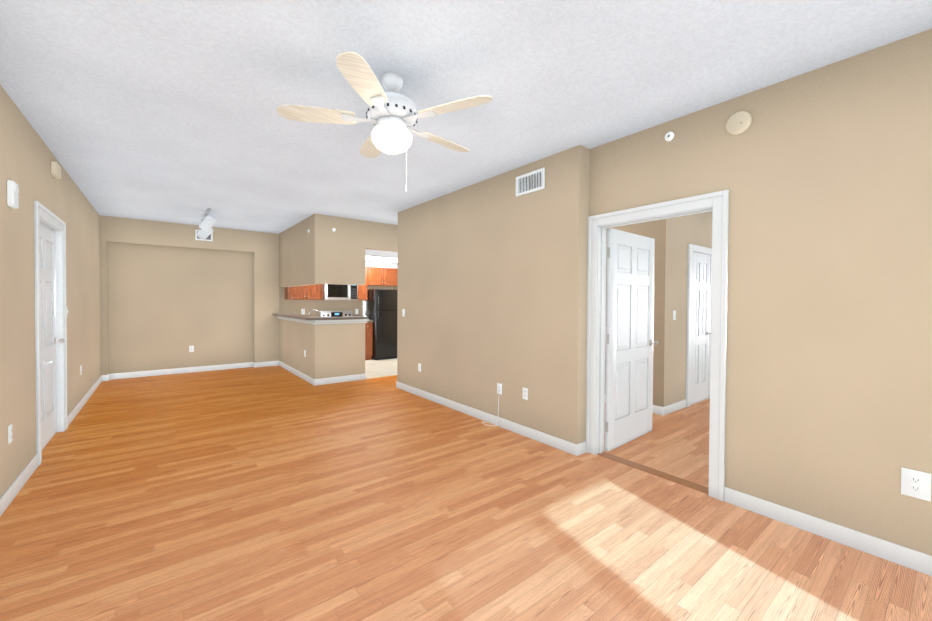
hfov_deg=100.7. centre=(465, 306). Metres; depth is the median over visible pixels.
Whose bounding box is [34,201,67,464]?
door frame
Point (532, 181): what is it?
air vent
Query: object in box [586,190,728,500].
door frame
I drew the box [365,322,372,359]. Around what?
base cabinet
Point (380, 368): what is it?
floor
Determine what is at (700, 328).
closet door
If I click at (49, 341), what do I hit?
entry door
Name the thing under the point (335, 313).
stove
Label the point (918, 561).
baseboard
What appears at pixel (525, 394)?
outlets
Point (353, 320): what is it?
trim
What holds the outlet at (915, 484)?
attached to the wall
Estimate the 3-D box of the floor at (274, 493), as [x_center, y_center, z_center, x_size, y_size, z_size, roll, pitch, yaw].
[0.101,1.345,5.037,8.600,0.100,10.500,0,1,-38]
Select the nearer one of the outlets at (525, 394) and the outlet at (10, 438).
the outlet at (10, 438)
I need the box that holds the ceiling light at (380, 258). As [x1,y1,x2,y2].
[365,255,397,262]
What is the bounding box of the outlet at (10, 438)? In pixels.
[8,424,12,443]
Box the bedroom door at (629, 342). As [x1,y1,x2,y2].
[604,228,657,450]
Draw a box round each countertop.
[273,313,325,319]
[326,316,367,319]
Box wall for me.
[0,28,931,555]
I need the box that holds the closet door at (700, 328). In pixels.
[691,252,710,404]
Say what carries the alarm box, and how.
attached to the wall
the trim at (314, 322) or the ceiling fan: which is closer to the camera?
the ceiling fan
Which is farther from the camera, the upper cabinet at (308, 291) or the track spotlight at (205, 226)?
the upper cabinet at (308, 291)
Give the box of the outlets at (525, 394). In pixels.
[497,383,527,399]
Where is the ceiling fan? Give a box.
[276,52,492,191]
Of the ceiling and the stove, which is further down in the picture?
the stove
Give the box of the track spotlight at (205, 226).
[196,208,215,239]
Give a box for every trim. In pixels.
[277,316,316,324]
[317,319,368,323]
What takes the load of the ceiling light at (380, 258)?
in the ceiling
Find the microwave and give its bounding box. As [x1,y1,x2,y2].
[323,284,357,299]
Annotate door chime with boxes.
[51,162,60,178]
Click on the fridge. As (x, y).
(380, 308)
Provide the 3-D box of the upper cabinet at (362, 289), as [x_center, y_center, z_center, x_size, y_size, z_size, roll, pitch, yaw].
[-2.467,-0.535,9.075,0.333,0.780,0.318,0,1,-38]
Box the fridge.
[363,289,397,359]
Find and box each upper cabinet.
[285,284,322,298]
[358,267,372,298]
[373,267,396,285]
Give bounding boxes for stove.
[319,310,351,316]
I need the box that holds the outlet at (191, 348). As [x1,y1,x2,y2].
[189,346,193,351]
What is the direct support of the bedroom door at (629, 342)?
in the wall
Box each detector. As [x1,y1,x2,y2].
[665,132,673,140]
[726,111,751,134]
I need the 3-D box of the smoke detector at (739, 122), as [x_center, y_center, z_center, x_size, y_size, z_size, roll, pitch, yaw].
[1.809,-1.221,2.568,0.034,0.144,0.144,0,1,-38]
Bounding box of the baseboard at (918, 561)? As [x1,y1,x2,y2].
[0,361,931,575]
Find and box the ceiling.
[0,0,931,256]
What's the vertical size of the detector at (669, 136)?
0.068 m
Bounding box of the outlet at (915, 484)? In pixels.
[901,467,930,501]
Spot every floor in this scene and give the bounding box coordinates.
[0,365,931,620]
[365,358,396,378]
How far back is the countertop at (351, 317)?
6.44 m
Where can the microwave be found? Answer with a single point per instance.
(338, 292)
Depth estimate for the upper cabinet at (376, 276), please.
9.27 m
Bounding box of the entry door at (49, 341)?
[39,222,64,449]
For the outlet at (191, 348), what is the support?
attached to the wall
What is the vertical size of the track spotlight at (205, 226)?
0.399 m
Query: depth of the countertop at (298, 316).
6.60 m
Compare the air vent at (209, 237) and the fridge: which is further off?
the fridge
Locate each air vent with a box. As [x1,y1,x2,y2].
[195,230,212,240]
[516,168,544,196]
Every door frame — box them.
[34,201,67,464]
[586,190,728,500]
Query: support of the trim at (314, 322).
attached to the wall
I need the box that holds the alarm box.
[7,180,18,208]
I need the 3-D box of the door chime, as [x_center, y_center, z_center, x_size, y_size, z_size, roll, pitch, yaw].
[-3.903,-1.294,3.682,0.044,0.120,0.170,0,1,-38]
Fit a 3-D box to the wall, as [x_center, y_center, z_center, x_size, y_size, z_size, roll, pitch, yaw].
[0.050,-0.074,4.971,8.450,2.740,10.200,0,1,-38]

